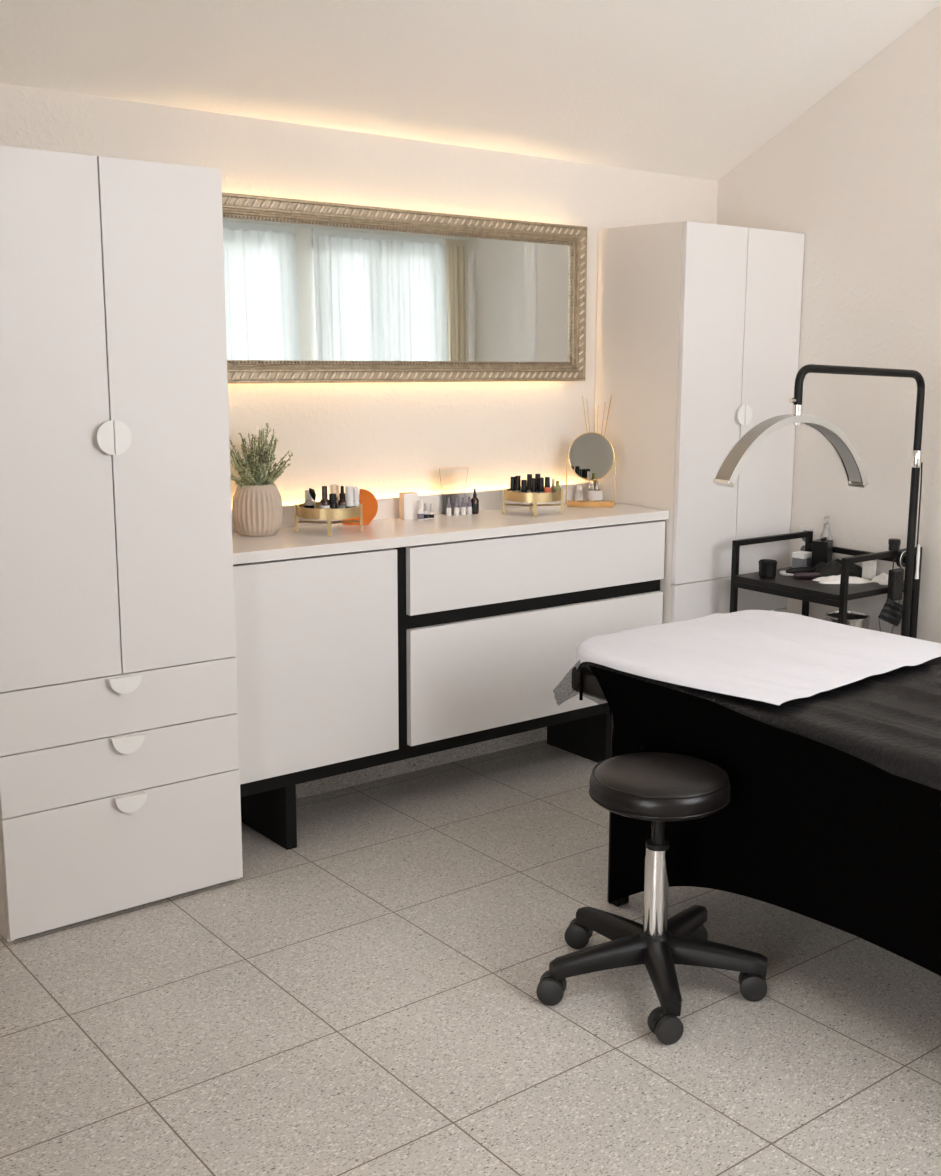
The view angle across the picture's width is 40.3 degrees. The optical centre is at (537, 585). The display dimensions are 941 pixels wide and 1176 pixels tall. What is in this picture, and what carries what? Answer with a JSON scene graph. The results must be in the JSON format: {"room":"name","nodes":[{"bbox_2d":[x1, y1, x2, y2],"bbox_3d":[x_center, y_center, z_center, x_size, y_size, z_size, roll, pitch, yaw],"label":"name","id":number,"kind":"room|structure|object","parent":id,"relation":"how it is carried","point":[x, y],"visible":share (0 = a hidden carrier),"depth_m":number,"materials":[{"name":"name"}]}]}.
{"room":"service shop","nodes":[
{"label":"service shop","id":0,"kind":"room"},
{"bbox_2d":[0,83,717,506],"bbox_3d":[-1.424,-0.380,3.382,5.668,2.274,0.200,-8,13,-39],"label":"wall","id":1,"kind":"structure","parent":0,"point":[384,439],"depth_m":3.99,"materials":[{"name":"beige paint"}]},
{"bbox_2d":[222,192,586,383],"bbox_3d":[-0.428,-0.890,3.953,1.509,0.520,0.065,-8,13,-39],"label":"wall mirror","id":2,"kind":"object","parent":1,"relation":"attached to","point":[316,291],"visible":0.82,"depth_m":3.93,"materials":[{"name":"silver metal"}]},
{"bbox_2d":[296,727,546,798],"bbox_3d":[-0.439,0.583,4.265,1.632,0.085,0.012,-8,13,-39],"label":"baseboard","id":3,"kind":"structure","parent":1,"relation":"attached to","point":[327,784],"depth_m":4.29,"materials":[{"name":"stone"}]},
{"bbox_2d":[0,740,940,1175],"bbox_3d":[1.004,1.036,2.470,7.950,0.120,5.100,-8,13,-39],"label":"floor","id":4,"kind":"structure","parent":0,"point":[362,1000],"depth_m":2.68,"materials":[{"name":"tile"}]},
{"bbox_2d":[0,145,242,941],"bbox_3d":[-1.144,-0.108,3.208,0.601,1.809,0.495,-8,13,-39],"label":"tall cabinet","id":5,"kind":"object","parent":4,"relation":"on","point":[120,772],"visible":1,"depth_m":3.02,"materials":[{"name":"white wood"}]},
{"bbox_2d":[233,520,664,849],"bbox_3d":[-0.305,0.248,4.037,1.641,0.828,0.337,-8,13,-39],"label":"base unit","id":6,"kind":"object","parent":4,"relation":"on","point":[354,661],"visible":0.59,"depth_m":3.78,"materials":[{"name":"white wood"}]},
{"bbox_2d":[232,503,668,564],"bbox_3d":[-0.310,-0.179,3.972,1.642,0.034,0.390,-8,13,-39],"label":"countertop","id":7,"kind":"structure","parent":6,"relation":"on","point":[313,540],"depth_m":3.83,"materials":[{"name":"white"}]},
{"bbox_2d":[229,423,293,536],"bbox_3d":[-0.793,-0.300,3.639,0.194,0.314,0.210,-3,11,-21],"label":"potted plant","id":8,"kind":"object","parent":7,"relation":"on","point":[257,501],"visible":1,"depth_m":3.60,"materials":[{"name":"green plant"}]},
{"bbox_2d":[295,502,362,535],"bbox_3d":[-0.609,-0.197,3.733,0.180,0.081,0.180,8,13,34],"label":"brass tray","id":9,"kind":"object","parent":7,"relation":"on","point":[328,514],"visible":0.87,"depth_m":3.66,"materials":[{"name":"gold metal"}]},
{"bbox_2d":[304,490,313,507],"bbox_3d":[-0.666,-0.242,3.725,0.028,0.071,0.028,6,12,28],"label":"jar","id":10,"kind":"object","parent":9,"relation":"on","point":[309,503],"visible":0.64,"depth_m":3.71,"materials":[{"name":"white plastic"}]},
{"bbox_2d":[304,500,313,505],"bbox_3d":[-0.666,-0.230,3.728,0.028,0.047,0.028,6,12,28],"label":"bottle","id":11,"kind":"object","parent":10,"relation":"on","point":[307,502],"depth_m":3.72,"materials":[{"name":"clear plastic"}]},
{"bbox_2d":[309,488,315,508],"bbox_3d":[-0.649,-0.241,3.693,0.017,0.082,0.025,7,12,32],"label":"brush","id":12,"kind":"object","parent":9,"relation":"on","point":[311,491],"visible":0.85,"depth_m":3.69,"materials":[{"name":"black plastic"}]},
{"bbox_2d":[320,486,329,508],"bbox_3d":[-0.615,-0.244,3.694,0.028,0.087,0.028,0,10,-2],"label":"bottle","id":13,"kind":"object","parent":9,"relation":"on","point":[324,502],"visible":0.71,"depth_m":3.68,"materials":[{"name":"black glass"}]},
{"bbox_2d":[329,493,337,508],"bbox_3d":[-0.594,-0.234,3.706,0.026,0.064,0.026,2,10,6],"label":"bottle","id":14,"kind":"object","parent":9,"relation":"on","point":[332,496],"visible":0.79,"depth_m":3.69,"materials":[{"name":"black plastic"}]},
{"bbox_2d":[330,485,339,507],"bbox_3d":[-0.593,-0.252,3.748,0.031,0.084,0.031,6,12,25],"label":"clear bottle","id":15,"kind":"object","parent":9,"relation":"on","point":[335,489],"visible":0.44,"depth_m":3.73,"materials":[{"name":"plastic"}]},
{"bbox_2d":[338,486,345,508],"bbox_3d":[-0.569,-0.248,3.726,0.028,0.084,0.028,-9,14,-43],"label":"dropper bottle","id":16,"kind":"object","parent":9,"relation":"on","point":[341,502],"visible":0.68,"depth_m":3.72,"materials":[{"name":"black glass"}]},
{"bbox_2d":[345,486,353,507],"bbox_3d":[-0.548,-0.247,3.723,0.026,0.084,0.026,3,11,14],"label":"bottle","id":17,"kind":"object","parent":9,"relation":"on","point":[349,498],"visible":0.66,"depth_m":3.71,"materials":[{"name":"plastic"}]},
{"bbox_2d":[353,487,359,506],"bbox_3d":[-0.533,-0.248,3.742,0.024,0.080,0.024,7,12,30],"label":"bottle","id":18,"kind":"object","parent":9,"relation":"on","point":[355,489],"visible":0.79,"depth_m":3.73,"materials":[{"name":"plastic"}]},
{"bbox_2d":[343,489,377,524],"bbox_3d":[-0.540,-0.239,3.893,0.106,0.108,0.028,-1,11,-9],"label":"disc","id":19,"kind":"object","parent":7,"relation":"on","point":[369,503],"visible":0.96,"depth_m":3.89,"materials":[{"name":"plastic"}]},
{"bbox_2d":[399,492,418,519],"bbox_3d":[-0.406,-0.250,4.032,0.049,0.083,0.045,-4,12,-25],"label":"carton","id":20,"kind":"object","parent":7,"relation":"on","point":[408,501],"visible":1,"depth_m":4.01,"materials":[{"name":"white cardboard"}]},
{"bbox_2d":[232,482,599,531],"bbox_3d":[-0.422,-0.253,4.096,1.642,0.065,0.040,-8,13,-39],"label":"upstand","id":21,"kind":"object","parent":7,"relation":"on","point":[388,508],"visible":0.13,"depth_m":4.15,"materials":[{"name":"white"}]},
{"bbox_2d":[417,500,423,520],"bbox_3d":[-0.367,-0.235,4.005,0.020,0.064,0.020,0,10,-6],"label":"bottle","id":22,"kind":"object","parent":7,"relation":"on","point":[420,513],"visible":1,"depth_m":4.00,"materials":[{"name":"plastic"}]},
{"bbox_2d":[424,503,428,519],"bbox_3d":[-0.353,-0.233,4.030,0.017,0.050,0.017,7,12,31],"label":"bottle","id":23,"kind":"object","parent":7,"relation":"on","point":[426,513],"visible":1,"depth_m":4.03,"materials":[{"name":"plastic"}]},
{"bbox_2d":[429,504,433,518],"bbox_3d":[-0.337,-0.234,4.051,0.018,0.046,0.018,1,10,4],"label":"bottle","id":24,"kind":"object","parent":7,"relation":"on","point":[431,513],"visible":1,"depth_m":4.05,"materials":[{"name":"plastic"}]},
{"bbox_2d":[446,498,451,515],"bbox_3d":[-0.286,-0.254,4.130,0.018,0.058,0.018,-2,11,-15],"label":"clear bottle","id":25,"kind":"object","parent":7,"relation":"on","point":[448,510],"visible":1,"depth_m":4.12,"materials":[{"name":"white plastic"}]},
{"bbox_2d":[439,467,467,514],"bbox_3d":[-0.273,-0.307,4.158,0.104,0.152,0.028,-5,12,-29],"label":"acrylic stand","id":26,"kind":"object","parent":7,"relation":"on","point":[453,480],"visible":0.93,"depth_m":4.15,"materials":[{"name":"clear plastic"}]},
{"bbox_2d":[454,497,458,514],"bbox_3d":[-0.263,-0.257,4.144,0.018,0.058,0.018,8,13,33],"label":"clear bottle","id":27,"kind":"object","parent":7,"relation":"on","point":[456,504],"visible":1,"depth_m":4.14,"materials":[{"name":"white plastic"}]},
{"bbox_2d":[461,497,465,514],"bbox_3d":[-0.242,-0.258,4.156,0.018,0.058,0.018,6,11,24],"label":"clear bottle","id":28,"kind":"object","parent":7,"relation":"on","point":[463,504],"visible":1,"depth_m":4.15,"materials":[{"name":"white plastic"}]},
{"bbox_2d":[467,497,471,514],"bbox_3d":[-0.223,-0.260,4.167,0.018,0.058,0.018,10,14,40],"label":"clear bottle","id":29,"kind":"object","parent":7,"relation":"on","point":[469,503],"visible":1,"depth_m":4.16,"materials":[{"name":"white plastic"}]},
{"bbox_2d":[471,488,478,513],"bbox_3d":[-0.206,-0.275,4.181,0.028,0.083,0.028,1,10,0],"label":"dropper bottle","id":30,"kind":"object","parent":7,"relation":"on","point":[475,501],"visible":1,"depth_m":4.17,"materials":[{"name":"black glass"}]},
{"bbox_2d":[503,488,562,517],"bbox_3d":[-0.016,-0.276,4.201,0.184,0.081,0.184,9,14,39],"label":"brass tray","id":31,"kind":"object","parent":7,"relation":"on","point":[535,497],"visible":0.88,"depth_m":4.13,"materials":[{"name":"gold metal"}]},
{"bbox_2d":[510,477,514,491],"bbox_3d":[-0.082,-0.321,4.193,0.022,0.071,0.022,-6,13,-34],"label":"bottle","id":32,"kind":"object","parent":31,"relation":"on","point":[512,479],"visible":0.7,"depth_m":4.18,"materials":[{"name":"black plastic"}]},
{"bbox_2d":[515,476,520,492],"bbox_3d":[-0.066,-0.321,4.181,0.022,0.075,0.022,9,13,37],"label":"bottle","id":33,"kind":"object","parent":31,"relation":"on","point":[517,478],"visible":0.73,"depth_m":4.17,"materials":[{"name":"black plastic"}]},
{"bbox_2d":[521,480,526,492],"bbox_3d":[-0.046,-0.311,4.164,0.023,0.064,0.023,-1,11,-9],"label":"bottle","id":34,"kind":"object","parent":31,"relation":"on","point":[523,482],"visible":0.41,"depth_m":4.16,"materials":[{"name":"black plastic"}]},
{"bbox_2d":[526,474,531,492],"bbox_3d":[-0.028,-0.325,4.192,0.022,0.080,0.022,6,12,26],"label":"bottle","id":35,"kind":"object","parent":31,"relation":"on","point":[529,476],"visible":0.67,"depth_m":4.18,"materials":[{"name":"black plastic"}]},
{"bbox_2d":[531,478,536,492],"bbox_3d":[-0.014,-0.314,4.160,0.022,0.071,0.022,4,11,19],"label":"bottle","id":36,"kind":"object","parent":31,"relation":"on","point":[533,480],"visible":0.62,"depth_m":4.15,"materials":[{"name":"black plastic"}]},
{"bbox_2d":[535,474,540,492],"bbox_3d":[-0.001,-0.325,4.196,0.022,0.081,0.022,0,10,-6],"label":"bottle","id":37,"kind":"object","parent":31,"relation":"on","point":[537,476],"visible":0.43,"depth_m":4.18,"materials":[{"name":"black plastic"}]},
{"bbox_2d":[538,477,543,492],"bbox_3d":[0.010,-0.315,4.166,0.023,0.072,0.023,8,13,35],"label":"bottle","id":38,"kind":"object","parent":31,"relation":"on","point":[541,479],"visible":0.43,"depth_m":4.16,"materials":[{"name":"black plastic"}]},
{"bbox_2d":[543,477,550,492],"bbox_3d":[0.030,-0.317,4.173,0.028,0.073,0.028,2,11,7],"label":"bottle","id":39,"kind":"object","parent":31,"relation":"on","point":[547,489],"visible":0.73,"depth_m":4.16,"materials":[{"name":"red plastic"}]},
{"bbox_2d":[551,479,554,492],"bbox_3d":[0.050,-0.318,4.204,0.012,0.064,0.012,-4,12,-26],"label":"vial","id":40,"kind":"object","parent":31,"relation":"on","point":[553,480],"visible":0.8,"depth_m":4.20,"materials":[{"name":"glass"}]},
{"bbox_2d":[554,481,560,491],"bbox_3d":[0.064,-0.312,4.191,0.023,0.059,0.023,3,11,14],"label":"bottle","id":41,"kind":"object","parent":31,"relation":"on","point":[557,488],"visible":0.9,"depth_m":4.18,"materials":[{"name":"green glass"}]},
{"bbox_2d":[566,432,616,506],"bbox_3d":[0.183,-0.399,4.407,0.176,0.255,0.052,1,10,2],"label":"mirror","id":42,"kind":"object","parent":7,"relation":"on","point":[591,456],"visible":1,"depth_m":4.40,"materials":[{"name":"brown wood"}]},
{"bbox_2d":[575,486,582,499],"bbox_3d":[0.145,-0.320,4.505,0.029,0.062,0.029,2,11,9],"label":"bottle","id":43,"kind":"object","parent":42,"relation":"on","point":[579,493],"visible":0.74,"depth_m":4.49,"materials":[{"name":"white plastic"}]},
{"bbox_2d":[569,433,613,479],"bbox_3d":[0.184,-0.443,4.399,0.158,0.158,0.009,4,11,16],"label":"mirror glass","id":44,"kind":"object","parent":42,"relation":"attached to","point":[591,455],"depth_m":4.40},
{"bbox_2d":[582,394,611,500],"bbox_3d":[0.204,-0.479,4.493,0.103,0.382,0.053,3,11,10],"label":"reed diffuser","id":45,"kind":"object","parent":7,"relation":"on","point":[594,491],"visible":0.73,"depth_m":4.50,"materials":[{"name":"clear glass"}]},
{"bbox_2d":[587,481,601,500],"bbox_3d":[0.201,-0.330,4.521,0.052,0.078,0.052,-8,13,-39],"label":"glass bottle","id":46,"kind":"object","parent":45,"relation":"on","point":[594,491],"depth_m":4.50,"materials":[{"name":"glass"}]},
{"bbox_2d":[571,666,628,906],"bbox_3d":[0.976,0.594,2.913,0.800,0.588,1.875,-8,13,-39],"label":"table","id":47,"kind":"object","parent":4,"relation":"on","point":[591,686],"visible":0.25,"depth_m":3.26,"materials":[{"name":"black plastic"}]},
{"bbox_2d":[589,666,940,975],"bbox_3d":[0.977,0.577,2.910,0.812,0.622,1.936,-8,13,-39],"label":"table cover","id":48,"kind":"object","parent":47,"relation":"on","point":[810,828],"visible":0.52,"depth_m":2.78,"materials":[{"name":"black fabric"}]},
{"bbox_2d":[553,657,940,789],"bbox_3d":[0.953,0.376,2.902,0.874,0.272,1.951,-8,13,-39],"label":"massage table top","id":49,"kind":"object","parent":48,"relation":"on","point":[890,721],"visible":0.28,"depth_m":2.78,"materials":[{"name":"black leather"}]},
{"bbox_2d":[576,610,940,704],"bbox_3d":[0.586,0.202,3.307,0.819,0.100,0.754,-8,13,-39],"label":"paper sheet","id":50,"kind":"object","parent":49,"relation":"on","point":[773,657],"visible":1,"depth_m":3.23,"materials":[{"name":"white paper"}]},
{"bbox_2d":[536,752,767,1044],"bbox_3d":[0.233,0.640,2.843,0.515,0.503,0.501,-8,13,-39],"label":"stool","id":51,"kind":"object","parent":4,"relation":"on","point":[658,788],"visible":1,"depth_m":2.79,"materials":[{"name":"black leather"}]},
{"bbox_2d":[595,221,804,623],"bbox_3d":[0.572,-0.352,4.649,0.601,1.809,0.444,-8,13,-39],"label":"tall cabinet","id":52,"kind":"object","parent":4,"relation":"on","point":[698,324],"visible":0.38,"depth_m":4.40,"materials":[{"name":"white"}]},
{"bbox_2d":[713,364,924,637],"bbox_3d":[0.869,0.030,3.829,0.992,1.362,0.176,-8,13,-39],"label":"lamp","id":53,"kind":"object","parent":4,"relation":"on","point":[733,463],"visible":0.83,"depth_m":3.77,"materials":[{"name":"black metal"}]},
{"bbox_2d":[806,423,861,481],"bbox_3d":[0.733,-0.373,3.635,0.574,0.188,0.042,-8,13,-39],"label":"diffuser","id":54,"kind":"object","parent":53,"relation":"attached to","point":[849,457],"depth_m":3.76,"materials":[{"name":"grey plastic"}]},
{"bbox_2d":[915,544,919,578],"bbox_3d":[1.209,-0.076,4.074,0.012,0.110,0.013,-8,13,-39],"label":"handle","id":55,"kind":"object","parent":53,"relation":"attached to","point":[918,545],"depth_m":4.07,"materials":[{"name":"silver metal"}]},
{"bbox_2d":[730,531,921,637],"bbox_3d":[0.968,0.234,4.387,0.425,0.762,0.486,-8,13,-39],"label":"trolley","id":56,"kind":"object","parent":4,"relation":"on","point":[807,590],"visible":0.4,"depth_m":4.27,"materials":[{"name":"black metal"}]},
{"bbox_2d":[759,559,776,577],"bbox_3d":[0.782,-0.059,4.359,0.066,0.060,0.063,-8,13,-39],"label":"cup","id":57,"kind":"object","parent":56,"relation":"on","point":[767,567],"visible":1,"depth_m":4.33,"materials":[{"name":"plastic"}]},
{"bbox_2d":[779,571,793,575],"bbox_3d":[0.860,-0.043,4.414,0.054,0.009,0.054,-8,13,-39],"label":"pad","id":58,"kind":"object","parent":56,"relation":"on","point":[780,572],"visible":0.8,"depth_m":4.39,"materials":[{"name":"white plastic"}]},
{"bbox_2d":[786,567,816,573],"bbox_3d":[0.915,-0.052,4.413,0.136,0.023,0.024,-3,11,-20],"label":"tool","id":59,"kind":"object","parent":56,"relation":"on","point":[797,569],"visible":0.67,"depth_m":4.40,"materials":[{"name":"black plastic"}]},
{"bbox_2d":[792,551,811,567],"bbox_3d":[0.935,-0.088,4.532,0.049,0.058,0.057,11,14,43],"label":"box","id":60,"kind":"object","parent":56,"relation":"on","point":[799,558],"visible":0.71,"depth_m":4.51,"materials":[{"name":"grey cardboard"}]},
{"bbox_2d":[794,573,829,577],"bbox_3d":[0.930,-0.035,4.343,0.126,0.017,0.018,0,10,-4],"label":"tool","id":61,"kind":"object","parent":56,"relation":"on","point":[797,575],"visible":0.98,"depth_m":4.34,"materials":[{"name":"plastic"}]},
{"bbox_2d":[811,537,832,566],"bbox_3d":[0.998,-0.110,4.494,0.056,0.117,0.060,7,12,29],"label":"box","id":62,"kind":"object","parent":56,"relation":"on","point":[822,548],"visible":0.75,"depth_m":4.47,"materials":[{"name":"plastic"}]},
{"bbox_2d":[733,567,913,600],"bbox_3d":[0.971,-0.013,4.341,0.412,0.020,0.455,-8,13,-39],"label":"shelf","id":63,"kind":"object","parent":56,"relation":"attached to","point":[805,589],"depth_m":4.22,"materials":[{"name":"black metal"}]},
{"bbox_2d":[820,516,831,539],"bbox_3d":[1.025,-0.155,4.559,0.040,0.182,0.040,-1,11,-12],"label":"pump bottle","id":64,"kind":"object","parent":56,"relation":"on","point":[826,532],"visible":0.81,"depth_m":4.54,"materials":[{"name":"clear plastic"}]},
{"bbox_2d":[813,559,861,576],"bbox_3d":[1.043,-0.062,4.405,0.220,0.054,0.102,2,10,4],"label":"gloves","id":65,"kind":"object","parent":56,"relation":"on","point":[833,567],"visible":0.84,"depth_m":4.38,"materials":[{"name":"black rubber"}]},
{"bbox_2d":[813,575,872,583],"bbox_3d":[1.025,-0.025,4.294,0.199,0.021,0.100,-1,11,-9],"label":"tissue","id":66,"kind":"object","parent":56,"relation":"on","point":[833,579],"visible":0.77,"depth_m":4.26,"materials":[{"name":"white paper"}]},
{"bbox_2d":[825,611,870,628],"bbox_3d":[1.057,0.206,4.391,0.151,0.213,0.151,-8,13,-39],"label":"bin","id":67,"kind":"object","parent":56,"relation":"on","point":[856,619],"visible":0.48,"depth_m":4.35,"materials":[{"name":"grey"}]},
{"bbox_2d":[862,561,876,578],"bbox_3d":[1.127,-0.054,4.356,0.037,0.058,0.033,9,13,38],"label":"box","id":68,"kind":"object","parent":56,"relation":"on","point":[869,567],"visible":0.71,"depth_m":4.34,"materials":[{"name":"cardboard"}]},
{"bbox_2d":[871,573,887,584],"bbox_3d":[1.171,-0.027,4.294,0.126,0.030,0.085,-8,13,-39],"label":"tissue","id":69,"kind":"object","parent":56,"relation":"on","point":[882,579],"visible":0.64,"depth_m":4.27,"materials":[{"name":"white paper"}]},
{"bbox_2d":[878,596,902,633],"bbox_3d":[1.152,0.101,4.161,0.097,0.136,0.013,-1,11,-8],"label":"face mask","id":70,"kind":"object","parent":56,"relation":"hanging from","point":[891,612],"visible":0.86,"depth_m":4.15,"materials":[{"name":"black fabric"}]},
{"bbox_2d":[888,538,900,550],"bbox_3d":[1.164,-0.132,4.180,0.039,0.038,0.039,-8,13,-39],"label":"jar","id":71,"kind":"object","parent":56,"relation":"on","point":[894,544],"visible":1,"depth_m":4.17,"materials":[{"name":"plastic"}]},
{"bbox_2d":[887,558,903,600],"bbox_3d":[1.168,-0.019,4.178,0.060,0.141,0.022,-8,13,-39],"label":"pouch","id":72,"kind":"object","parent":56,"relation":"hanging from","point":[895,576],"visible":0.98,"depth_m":4.17,"materials":[{"name":"black fabric"}]},
{"bbox_2d":[896,551,905,567],"bbox_3d":[1.193,-0.086,4.183,0.057,0.057,0.018,-8,13,-39],"label":"tape roll","id":73,"kind":"object","parent":56,"relation":"hanging from","point":[901,555],"visible":0.65,"depth_m":4.17,"materials":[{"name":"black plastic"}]},
{"bbox_2d":[0,0,940,180],"bbox_3d":[1.039,-1.675,1.971,7.950,1.546,5.100,-8,13,-39],"label":"ceiling","id":74,"kind":"structure","parent":0,"point":[685,88],"depth_m":3.68,"materials":[{"name":"white paint"}]},
{"bbox_2d":[716,4,940,642],"bbox_3d":[1.938,-1.241,5.124,2.282,3.420,1.220,-8,13,-39],"label":"wall","id":75,"kind":"structure","parent":0,"point":[857,173],"depth_m":4.36,"materials":[{"name":"beige paint"}]},
{"bbox_2d":[799,527,814,550],"bbox_3d":[0.977,-0.153,4.660,0.012,0.116,0.064,-8,13,-39],"label":"wall socket","id":76,"kind":"object","parent":75,"relation":"attached to","point":[802,529],"visible":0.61,"depth_m":4.66,"materials":[{"name":"white plastic"}]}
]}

